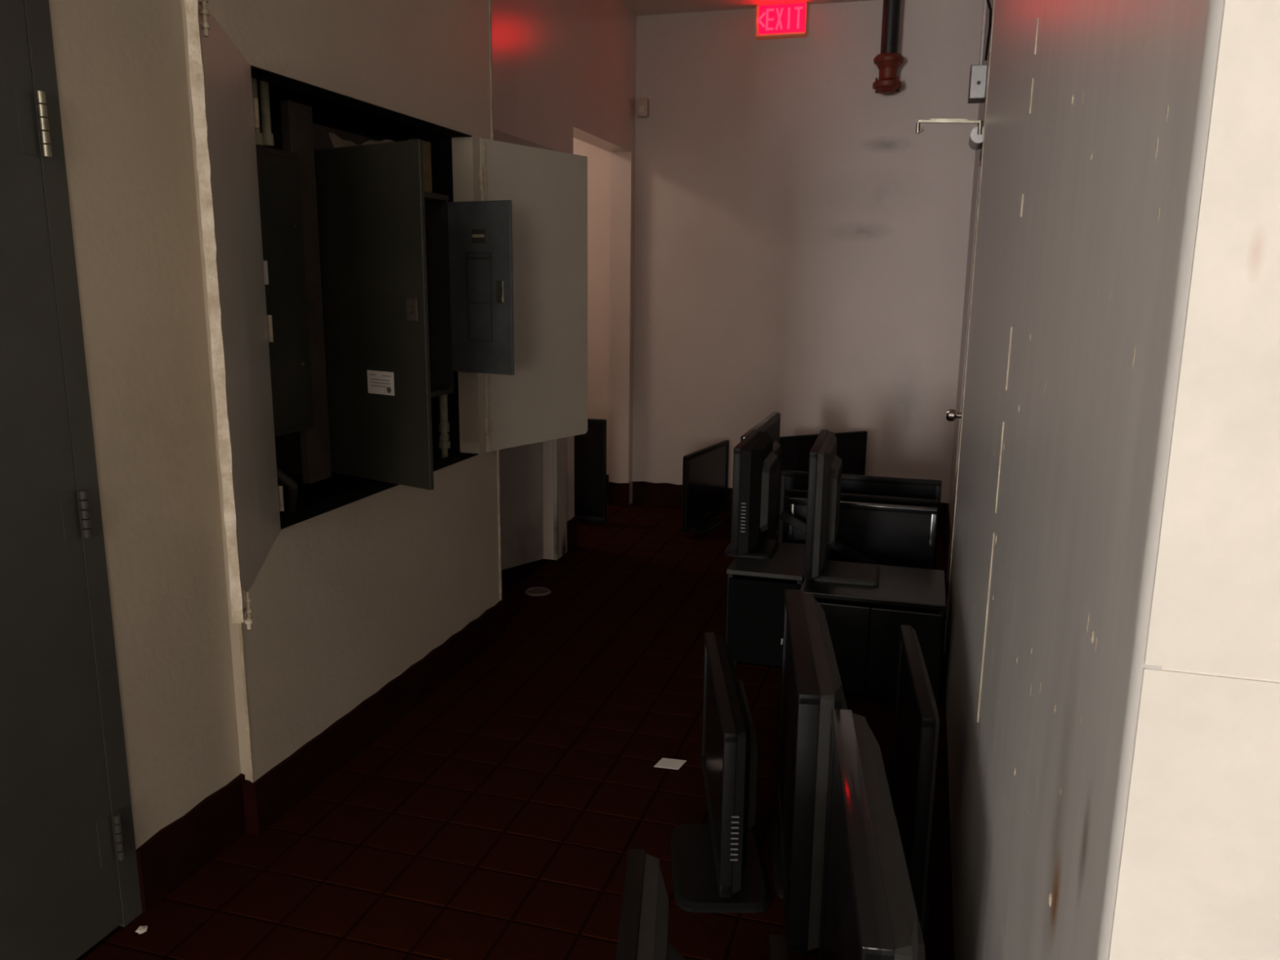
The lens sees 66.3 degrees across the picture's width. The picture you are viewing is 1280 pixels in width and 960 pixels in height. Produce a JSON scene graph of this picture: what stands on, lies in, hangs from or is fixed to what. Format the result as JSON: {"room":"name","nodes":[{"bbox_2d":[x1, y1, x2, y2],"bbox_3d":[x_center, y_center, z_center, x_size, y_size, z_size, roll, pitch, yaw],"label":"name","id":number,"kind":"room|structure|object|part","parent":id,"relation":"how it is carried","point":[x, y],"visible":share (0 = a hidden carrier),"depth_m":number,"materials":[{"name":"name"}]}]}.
{"room":"service corridor","nodes":[
{"label":"service corridor","id":0,"kind":"room"},
{"bbox_2d":[48,0,240,849],"bbox_3d":[-1.472,-0.337,1.318,0.150,3.100,2.382,4,12,16],"label":"wall","id":1,"kind":"structure","parent":0,"point":[121,64],"depth_m":2.27,"materials":[{"name":"beige paint"}]},
{"bbox_2d":[0,0,142,959],"bbox_3d":[-1.387,0.089,1.674,0.176,2.125,1.017,4,12,16],"label":"door","id":2,"kind":"structure","parent":1,"relation":"in","point":[69,875],"depth_m":2.02,"materials":[{"name":"grey paint"}]},
{"bbox_3d":[-1.203,-0.699,1.913,0.010,0.121,0.033,4,12,16],"label":"hinge plate","id":3,"kind":"part","parent":2,"relation":"part of","materials":[{"name":"grey paint"}]},
{"bbox_3d":[-1.211,0.075,2.071,0.010,0.101,0.033,4,12,16],"label":"hinge plate","id":4,"kind":"part","parent":2,"relation":"part of","materials":[{"name":"grey paint"}]},
{"bbox_3d":[-1.219,0.820,2.224,0.010,0.111,0.033,4,12,16],"label":"hinge plate","id":5,"kind":"part","parent":2,"relation":"part of","materials":[{"name":"grey paint"}]},
{"bbox_2d":[181,0,499,781],"bbox_3d":[-0.848,-0.707,3.156,0.085,3.100,1.620,4,12,16],"label":"wall","id":6,"kind":"structure","parent":0,"point":[347,598],"depth_m":3.10,"materials":[{"name":"beige paint"}]},
{"bbox_2d":[184,0,284,629],"bbox_3d":[-0.913,-0.368,2.270,0.038,1.287,0.662,-2,12,-13],"label":"cabinet door","id":7,"kind":"structure","parent":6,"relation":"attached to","point":[223,101],"depth_m":2.12,"materials":[{"name":"white paint"}]},
{"bbox_2d":[238,622,254,782],"bbox_3d":[-1.038,-0.624,2.366,0.009,2.950,0.007,4,12,16],"label":"trim","id":8,"kind":"structure","parent":6,"relation":"attached to","point":[240,624],"depth_m":2.61,"materials":[{"name":"white paint"}]},
{"bbox_2d":[241,779,262,835],"bbox_3d":[-1.064,0.893,2.675,0.053,0.154,0.014,4,12,16],"label":"baseboard","id":9,"kind":"structure","parent":6,"relation":"attached to","point":[251,791],"depth_m":2.67,"materials":[{"name":"red paint"}]},
{"bbox_2d":[255,144,314,436],"bbox_3d":[-1.190,-0.518,2.740,0.270,0.810,0.505,4,12,16],"label":"electrical box","id":10,"kind":"object","parent":6,"relation":"attached to","point":[278,172],"visible":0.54,"depth_m":2.84,"materials":[{"name":"grey metal"}]},
{"bbox_2d":[251,77,262,146],"bbox_3d":[-1.063,-1.097,2.681,0.035,0.345,0.036,4,12,16],"label":"conduit","id":11,"kind":"object","parent":10,"relation":"on","point":[259,140],"visible":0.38,"depth_m":2.69,"materials":[{"name":"metal"}]},
{"bbox_2d":[257,79,274,146],"bbox_3d":[-1.049,-1.109,2.727,0.035,0.340,0.036,4,12,16],"label":"conduit","id":12,"kind":"object","parent":10,"relation":"on","point":[267,135],"visible":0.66,"depth_m":2.74,"materials":[{"name":"metal"}]},
{"bbox_2d":[276,466,297,515],"bbox_3d":[-1.128,-0.010,3.021,0.126,0.292,0.079,-8,14,-36],"label":"wire bundle","id":13,"kind":"object","parent":6,"relation":"attached to","point":[291,486],"visible":0.44,"depth_m":3.03,"materials":[{"name":"black plastic"}]},
{"bbox_2d":[280,100,331,484],"bbox_3d":[-1.025,-0.558,3.018,0.030,1.140,0.115,4,12,16],"label":"board","id":14,"kind":"object","parent":6,"relation":"attached to","point":[297,131],"visible":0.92,"depth_m":3.02,"materials":[{"name":"brown wood"}]},
{"bbox_2d":[136,598,506,912],"bbox_3d":[-0.886,0.764,3.272,0.054,0.171,2.011,4,12,16],"label":"baseboard","id":15,"kind":"structure","parent":6,"relation":"attached to","point":[289,782],"depth_m":2.84,"materials":[{"name":"red paint"}]},
{"bbox_2d":[259,120,434,489],"bbox_3d":[-0.927,-0.594,3.298,0.801,1.140,0.649,4,12,16],"label":"electrical cabinet","id":16,"kind":"object","parent":6,"relation":"attached to","point":[371,197],"visible":0.7,"depth_m":3.02,"materials":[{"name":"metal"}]},
{"bbox_2d":[328,133,395,147],"bbox_3d":[-0.842,-1.041,2.982,0.300,0.050,0.022,8,14,34],"label":"folded paper","id":17,"kind":"object","parent":16,"relation":"on","point":[337,142],"visible":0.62,"depth_m":3.03,"materials":[{"name":"paper"}]},
{"bbox_3d":[-0.842,-0.503,3.045,0.510,1.025,0.016,8,14,34],"label":"door","id":18,"kind":"part","parent":16,"relation":"part of","materials":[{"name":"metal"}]},
{"bbox_2d":[368,373,391,393],"bbox_3d":[-0.808,-0.300,3.050,0.100,0.054,0.001,8,14,34],"label":"print","id":19,"kind":"object","parent":16,"relation":"attached to","point":[388,389],"depth_m":3.04},
{"bbox_3d":[-0.807,-0.303,3.050,0.120,0.072,0.002,8,14,34],"label":"label plate","id":20,"kind":"part","parent":16,"relation":"part of","materials":[{"name":"white paper"}]},
{"bbox_2d":[250,65,479,529],"bbox_3d":[-1.144,-0.647,3.224,0.678,1.490,1.570,4,12,16],"label":"wall recess","id":21,"kind":"structure","parent":6,"relation":"attached to","point":[330,108],"depth_m":3.69,"materials":[{"name":"black"}]},
{"bbox_2d":[438,394,450,458],"bbox_3d":[-0.776,-0.316,3.861,0.047,0.548,0.048,4,12,16],"label":"conduit","id":22,"kind":"object","parent":21,"relation":"on","point":[444,443],"visible":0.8,"depth_m":3.87,"materials":[{"name":"metal"}]},
{"bbox_2d":[424,191,514,397],"bbox_3d":[-0.692,-0.670,3.584,0.426,0.740,0.309,4,12,16],"label":"breaker panel","id":23,"kind":"object","parent":6,"relation":"attached to","point":[469,244],"visible":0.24,"depth_m":3.67,"materials":[{"name":"grey metal"}]},
{"bbox_2d":[408,138,431,192],"bbox_3d":[-0.810,-1.154,3.612,0.040,0.187,0.100,4,12,16],"label":"wood block","id":24,"kind":"object","parent":23,"relation":"on","point":[426,145],"visible":0.34,"depth_m":3.62,"materials":[{"name":"brown wood"}]},
{"bbox_3d":[-0.594,-0.715,3.657,0.288,0.630,0.014,7,13,28],"label":"door","id":25,"kind":"part","parent":23,"relation":"part of","materials":[{"name":"grey metal"}]},
{"bbox_2d":[488,0,502,600],"bbox_3d":[-0.584,-0.931,3.890,0.018,2.950,0.016,4,12,16],"label":"trim","id":26,"kind":"structure","parent":6,"relation":"attached to","point":[490,1],"depth_m":3.93,"materials":[{"name":"white paint"}]},
{"bbox_2d":[477,137,587,452],"bbox_3d":[-0.433,-0.751,4.069,0.031,1.205,0.668,9,14,35],"label":"cabinet door","id":27,"kind":"structure","parent":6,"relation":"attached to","point":[545,398],"depth_m":4.09,"materials":[{"name":"white paint"}]},
{"bbox_3d":[-0.452,-0.986,3.981,0.003,0.260,0.180,9,14,35],"label":"patch panel","id":28,"kind":"part","parent":27,"relation":"part of","materials":[{"name":"grey metal"}]},
{"bbox_2d":[75,496,954,959],"bbox_3d":[-0.665,1.623,-0.112,7.600,0.151,17.200,4,12,16],"label":"floor","id":29,"kind":"structure","parent":0,"point":[500,816],"depth_m":2.86,"materials":[{"name":"brown tile"}]},
{"bbox_2d":[135,925,147,933],"bbox_3d":[-1.158,1.046,2.279,0.024,0.009,0.026,4,12,16],"label":"paper scrap","id":30,"kind":"object","parent":29,"relation":"on","point":[141,929],"visible":1,"depth_m":2.27,"materials":[{"name":"white paper"}]},
{"bbox_2d":[524,586,551,595],"bbox_3d":[-0.497,0.543,4.775,0.128,0.009,0.128,4,12,16],"label":"floor drain","id":31,"kind":"object","parent":29,"relation":"on","point":[535,591],"visible":1,"depth_m":4.77,"materials":[{"name":"grey metal"}]},
{"bbox_2d":[573,418,606,523],"bbox_3d":[-0.657,-0.072,6.134,0.940,0.665,0.220,4,12,16],"label":"television","id":32,"kind":"object","parent":29,"relation":"on","point":[589,447],"visible":0.2,"depth_m":6.01,"materials":[{"name":"black plastic"}]},
{"bbox_2d":[615,848,684,959],"bbox_3d":[-0.001,0.951,1.460,0.200,0.550,0.539,1,12,3],"label":"television","id":33,"kind":"object","parent":29,"relation":"on","point":[643,932],"visible":1,"depth_m":1.52,"materials":[{"name":"black plastic"}]},
{"bbox_3d":[0.014,0.927,1.454,0.042,0.492,0.531,1,12,3],"label":"casing","id":34,"kind":"part","parent":33,"relation":"part of","materials":[{"name":"black plastic"}]},
{"bbox_2d":[653,757,686,769],"bbox_3d":[0.096,0.896,3.094,0.094,0.001,0.062,3,12,12],"label":"paper slip","id":35,"kind":"object","parent":29,"relation":"on","point":[670,763],"visible":1,"depth_m":3.09,"materials":[{"name":"white paper"}]},
{"bbox_2d":[681,440,728,533],"bbox_3d":[0.405,0.045,6.042,0.160,0.495,0.670,6,13,25],"label":"television","id":36,"kind":"object","parent":29,"relation":"on","point":[704,470],"visible":1,"depth_m":5.99,"materials":[{"name":"black plastic"}]},
{"bbox_3d":[0.392,0.026,6.045,0.010,0.452,0.662,6,13,25],"label":"casing","id":37,"kind":"part","parent":36,"relation":"part of","materials":[{"name":"black plastic"}]},
{"bbox_2d":[671,631,770,913],"bbox_3d":[0.206,0.751,2.635,0.240,0.475,0.668,1,12,0],"label":"television","id":38,"kind":"object","parent":29,"relation":"on","point":[717,866],"visible":1,"depth_m":2.44,"materials":[{"name":"black plastic"}]},
{"bbox_3d":[0.241,0.727,2.630,0.040,0.417,0.660,1,12,0],"label":"casing","id":39,"kind":"part","parent":38,"relation":"part of","materials":[{"name":"plastic"}]},
{"bbox_2d":[740,411,781,540],"bbox_3d":[0.602,0.119,4.893,0.220,0.815,0.900,4,12,16],"label":"television","id":40,"kind":"object","parent":29,"relation":"on","point":[771,424],"visible":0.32,"depth_m":5.00,"materials":[{"name":"black plastic"}]},
{"bbox_3d":[0.617,0.086,4.882,0.020,0.737,0.892,4,12,16],"label":"casing","id":41,"kind":"part","parent":40,"relation":"part of","materials":[{"name":"black plastic"}]},
{"bbox_2d":[725,542,805,666],"bbox_3d":[0.538,0.510,4.005,0.293,0.405,0.484,4,12,16],"label":"tv cabinet","id":42,"kind":"object","parent":29,"relation":"on","point":[756,587],"visible":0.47,"depth_m":3.79,"materials":[{"name":"black wood"}]},
{"bbox_2d":[724,430,778,559],"bbox_3d":[0.468,0.061,4.023,0.200,0.465,0.491,4,12,15],"label":"television","id":43,"kind":"object","parent":42,"relation":"on","point":[755,464],"visible":1,"depth_m":3.84,"materials":[{"name":"black plastic"}]},
{"bbox_3d":[0.483,0.044,4.016,0.070,0.422,0.482,4,12,15],"label":"casing","id":44,"kind":"part","parent":43,"relation":"part of","materials":[{"name":"plastic"}]},
{"bbox_3d":[0.474,0.553,3.788,0.274,0.336,0.015,4,12,16],"label":"door","id":45,"kind":"part","parent":42,"relation":"part of","materials":[{"name":"black laminate"}]},
{"bbox_2d":[778,511,879,564],"bbox_3d":[0.846,0.285,4.160,0.518,0.279,0.014,4,12,16],"label":"bar","id":46,"kind":"object","parent":42,"relation":"on","point":[841,548],"visible":0.58,"depth_m":4.15,"materials":[{"name":"black plastic"}]},
{"bbox_2d":[768,933,788,959],"bbox_3d":[0.203,1.009,1.437,0.100,0.450,0.443,2,12,5],"label":"television","id":47,"kind":"object","parent":29,"relation":"on","point":[777,944],"visible":1,"depth_m":1.57,"materials":[{"name":"black plastic"}]},
{"bbox_2d":[770,589,848,954],"bbox_3d":[0.423,0.699,2.440,0.160,0.660,0.712,2,12,6],"label":"television","id":48,"kind":"object","parent":29,"relation":"on","point":[811,686],"visible":0.83,"depth_m":2.14,"materials":[{"name":"black plastic"}]},
{"bbox_3d":[0.435,0.675,2.434,0.055,0.602,0.704,2,12,6],"label":"casing","id":49,"kind":"part","parent":48,"relation":"part of","materials":[{"name":"black plastic"}]},
{"bbox_2d":[775,431,867,535],"bbox_3d":[1.045,0.026,5.879,0.720,0.610,0.220,-5,13,-25],"label":"television","id":50,"kind":"object","parent":29,"relation":"on","point":[851,446],"visible":0.18,"depth_m":5.87,"materials":[{"name":"black plastic"}]},
{"bbox_2d":[777,470,942,569],"bbox_3d":[1.048,0.268,4.737,0.750,0.595,0.140,4,12,16],"label":"television","id":51,"kind":"object","parent":29,"relation":"on","point":[927,489],"visible":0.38,"depth_m":4.64,"materials":[{"name":"black plastic"}]},
{"bbox_2d":[782,488,937,542],"bbox_3d":[0.996,0.337,4.500,0.680,0.555,0.140,4,12,17],"label":"television","id":52,"kind":"object","parent":29,"relation":"on","point":[788,493],"visible":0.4,"depth_m":4.41,"materials":[{"name":"black plastic"}]},
{"bbox_2d":[786,497,937,569],"bbox_3d":[0.950,0.376,4.256,0.620,0.575,0.140,4,12,16],"label":"television","id":53,"kind":"object","parent":29,"relation":"on","point":[887,535],"visible":0.34,"depth_m":4.17,"materials":[{"name":"black plastic"}]},
{"bbox_3d":[0.955,0.348,4.265,0.612,0.517,0.050,4,12,16],"label":"casing","id":54,"kind":"part","parent":53,"relation":"part of","materials":[{"name":"black plastic"}]},
{"bbox_2d":[817,708,925,959],"bbox_3d":[0.374,0.855,1.676,0.160,0.660,0.728,2,12,7],"label":"television","id":55,"kind":"object","parent":29,"relation":"on","point":[868,911],"visible":1,"depth_m":1.57,"materials":[{"name":"black plastic"}]},
{"bbox_3d":[0.395,0.831,1.669,0.043,0.602,0.720,2,12,7],"label":"casing","id":56,"kind":"part","parent":55,"relation":"part of","materials":[{"name":"black plastic"}]},
{"bbox_2d":[800,560,946,703],"bbox_3d":[0.880,0.574,3.721,0.511,0.400,0.450,4,12,16],"label":"tv cabinet","id":57,"kind":"object","parent":29,"relation":"on","point":[864,622],"visible":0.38,"depth_m":3.51,"materials":[{"name":"black wood"}]},
{"bbox_2d":[803,429,879,586],"bbox_3d":[0.807,0.097,3.800,0.270,0.500,0.560,4,12,14],"label":"television","id":58,"kind":"object","parent":57,"relation":"on","point":[825,467],"visible":1,"depth_m":3.62,"materials":[{"name":"black plastic"}]},
{"bbox_3d":[0.725,0.082,3.819,0.040,0.472,0.552,4,12,14],"label":"casing","id":59,"kind":"part","parent":58,"relation":"part of","materials":[{"name":"black plastic"}]},
{"bbox_3d":[0.700,0.607,3.550,0.244,0.331,0.015,4,12,16],"label":"door","id":60,"kind":"part","parent":57,"relation":"part of","materials":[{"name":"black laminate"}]},
{"bbox_3d":[0.937,0.623,3.483,0.244,0.331,0.015,4,12,16],"label":"door","id":61,"kind":"part","parent":57,"relation":"part of","materials":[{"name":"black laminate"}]},
{"bbox_2d":[888,624,939,937],"bbox_3d":[0.665,0.739,2.406,0.120,0.600,0.583,3,12,10],"label":"television","id":62,"kind":"object","parent":29,"relation":"on","point":[916,725],"visible":0.72,"depth_m":2.24,"materials":[{"name":"black plastic"}]},
{"bbox_3d":[0.680,0.720,2.399,0.015,0.552,0.575,3,12,10],"label":"casing","id":63,"kind":"part","parent":62,"relation":"part of","materials":[{"name":"black plastic"}]},
{"bbox_2d":[491,0,636,559],"bbox_3d":[-0.414,-1.119,5.188,0.245,3.100,2.755,4,12,16],"label":"wall","id":64,"kind":"structure","parent":0,"point":[563,70],"depth_m":5.39,"materials":[{"name":"paint"}]},
{"bbox_2d":[499,441,542,569],"bbox_3d":[-0.795,-0.498,4.785,0.105,2.022,0.860,11,15,41],"label":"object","id":65,"kind":"structure","parent":64,"relation":"in","point":[520,466],"depth_m":5.14,"materials":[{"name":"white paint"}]},
{"bbox_2d":[493,128,554,151],"bbox_3d":[-0.567,-1.519,4.468,0.020,0.090,0.925,4,12,16],"label":"trim","id":66,"kind":"structure","parent":64,"relation":"attached to","point":[499,135],"depth_m":4.41,"materials":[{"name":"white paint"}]},
{"bbox_2d":[552,149,567,559],"bbox_3d":[-0.424,-0.624,5.188,0.021,2.130,0.170,4,12,16],"label":"trim","id":67,"kind":"structure","parent":64,"relation":"attached to","point":[559,445],"depth_m":5.30,"materials":[{"name":"paint"}]},
{"bbox_2d":[566,515,577,551],"bbox_3d":[-0.385,0.303,5.544,0.014,0.173,0.130,4,12,16],"label":"baseboard","id":68,"kind":"structure","parent":64,"relation":"attached to","point":[571,525],"depth_m":5.53,"materials":[{"name":"red paint"}]},
{"bbox_2d":[608,481,629,506],"bbox_3d":[-0.145,0.094,6.612,0.145,0.159,0.015,4,12,16],"label":"baseboard","id":69,"kind":"structure","parent":64,"relation":"attached to","point":[618,493],"depth_m":6.61,"materials":[{"name":"red paint"}]},
{"bbox_2d":[573,137,609,474],"bbox_3d":[-0.872,-1.466,6.857,1.589,3.100,0.130,4,12,16],"label":"wall","id":70,"kind":"structure","parent":0,"point":[598,159],"depth_m":6.63,"materials":[{"name":"paint"}]},
{"bbox_2d":[606,474,608,496],"bbox_3d":[-0.907,-0.011,7.084,1.589,0.159,0.015,4,12,16],"label":"baseboard","id":71,"kind":"structure","parent":70,"relation":"attached to","point":[607,475],"depth_m":6.88,"materials":[{"name":"red paint"}]},
{"bbox_2d":[618,0,873,16],"bbox_3d":[-0.630,-1.560,-0.764,7.600,0.150,17.200,4,12,16],"label":"ceiling","id":72,"kind":"structure","parent":0,"point":[638,7],"depth_m":5.81,"materials":[{"name":"paint"}]},
{"bbox_2d":[872,0,904,94],"bbox_3d":[1.430,-2.497,5.612,0.172,0.530,0.172,4,12,16],"label":"pipe","id":73,"kind":"object","parent":72,"relation":"attached to","point":[889,60],"visible":1,"depth_m":5.58,"materials":[{"name":"black metal"}]},
{"bbox_2d":[984,0,991,60],"bbox_3d":[1.631,-2.274,4.570,0.035,0.545,0.269,4,12,16],"label":"loose cable","id":74,"kind":"object","parent":72,"relation":"hanging from","point":[988,1],"visible":1,"depth_m":4.53,"materials":[{"name":"black plastic"}]},
{"bbox_2d":[631,0,983,502],"bbox_3d":[0.995,-1.304,6.168,2.410,3.100,0.150,4,12,16],"label":"wall","id":75,"kind":"structure","parent":0,"point":[801,250],"depth_m":6.04,"materials":[{"name":"paint"}]},
{"bbox_2d":[636,97,648,117],"bbox_3d":[0.018,-2.336,6.143,0.070,0.110,0.054,4,12,16],"label":"sensor","id":76,"kind":"object","parent":75,"relation":"attached to","point":[642,104],"visible":1,"depth_m":6.12,"materials":[{"name":"beige plastic"}]},
{"bbox_2d":[755,2,808,39],"bbox_3d":[0.838,-2.721,5.808,0.300,0.178,0.079,4,12,16],"label":"exit sign","id":77,"kind":"object","parent":75,"relation":"attached to","point":[786,20],"visible":1,"depth_m":5.78,"materials":[{"name":"red plastic"}]},
{"bbox_2d":[631,481,948,527],"bbox_3d":[0.935,0.150,6.392,2.055,0.159,0.014,4,12,16],"label":"baseboard","id":78,"kind":"structure","parent":75,"relation":"attached to","point":[665,494],"depth_m":6.61,"materials":[{"name":"red paint"}]},
{"bbox_2d":[948,0,993,529],"bbox_3d":[1.728,-1.009,4.768,0.200,3.100,2.285,4,12,16],"label":"wall","id":79,"kind":"structure","parent":0,"point":[981,113],"depth_m":5.46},
{"bbox_2d":[945,504,951,590],"bbox_3d":[1.603,0.432,5.067,0.012,0.154,2.211,4,12,16],"label":"baseboard","id":80,"kind":"structure","parent":79,"relation":"attached to","point":[948,530],"depth_m":5.53,"materials":[{"name":"red paint"}]},
{"bbox_2d":[946,148,981,583],"bbox_3d":[1.419,-0.424,4.359,0.092,2.110,1.000,4,12,16],"label":"door","id":81,"kind":"structure","parent":79,"relation":"in","point":[952,415],"depth_m":4.70,"materials":[{"name":"silver metal"}]},
{"bbox_2d":[915,118,983,160],"bbox_3d":[1.269,-1.376,3.967,0.293,0.139,0.240,4,12,16],"label":"door closer","id":82,"kind":"object","parent":81,"relation":"attached to","point":[975,140],"depth_m":3.85,"materials":[{"name":"grey metal"}]},
{"bbox_3d":[1.219,-1.413,3.858,0.235,0.022,0.018,4,12,16],"label":"arm","id":83,"kind":"part","parent":82,"relation":"part of","materials":[{"name":"metal"}]},
{"bbox_3d":[1.386,-1.321,3.943,0.023,0.045,0.240,4,12,16],"label":"mounting plate","id":84,"kind":"part","parent":82,"relation":"part of","materials":[{"name":"grey metal"}]},
{"bbox_3d":[1.376,-0.282,4.263,0.080,0.064,0.064,4,12,16],"label":"knob","id":85,"kind":"part","parent":81,"relation":"part of","materials":[{"name":"silver metal"}]},
{"bbox_2d":[968,0,987,103],"bbox_3d":[1.675,-2.223,4.797,0.078,0.695,0.130,4,12,16],"label":"junction box","id":86,"kind":"object","parent":79,"relation":"attached to","point":[978,73],"visible":1,"depth_m":4.79,"materials":[{"name":"grey metal"}]},
{"bbox_3d":[1.657,-1.950,4.795,0.072,0.153,0.006,4,12,16],"label":"plate","id":87,"kind":"part","parent":86,"relation":"part of","materials":[{"name":"white plastic"}]},
{"bbox_2d":[944,0,1224,959],"bbox_3d":[0.921,-0.479,2.137,0.242,3.100,3.320,4,12,16],"label":"wall","id":88,"kind":"structure","parent":0,"point":[1091,282],"depth_m":1.04,"materials":[{"name":"grey paint"}]},
{"bbox_2d":[943,0,995,654],"bbox_3d":[1.271,-0.801,3.728,0.007,3.100,0.011,4,12,16],"label":"trim","id":89,"kind":"structure","parent":88,"relation":"attached to","point":[993,0],"depth_m":3.76,"materials":[{"name":"white paint"}]},
{"bbox_2d":[977,17,1039,722],"bbox_3d":[0.705,-0.719,1.754,0.004,2.480,0.005,4,12,16],"label":"trim","id":90,"kind":"structure","parent":88,"relation":"attached to","point":[1037,18],"depth_m":1.90,"materials":[{"name":"white paint"}]},
{"bbox_2d":[1107,0,1279,959],"bbox_3d":[1.828,-0.085,0.261,3.044,3.100,0.151,4,12,16],"label":"wall","id":91,"kind":"structure","parent":0,"point":[1198,878],"depth_m":0.64,"materials":[{"name":"paint"}]}
]}

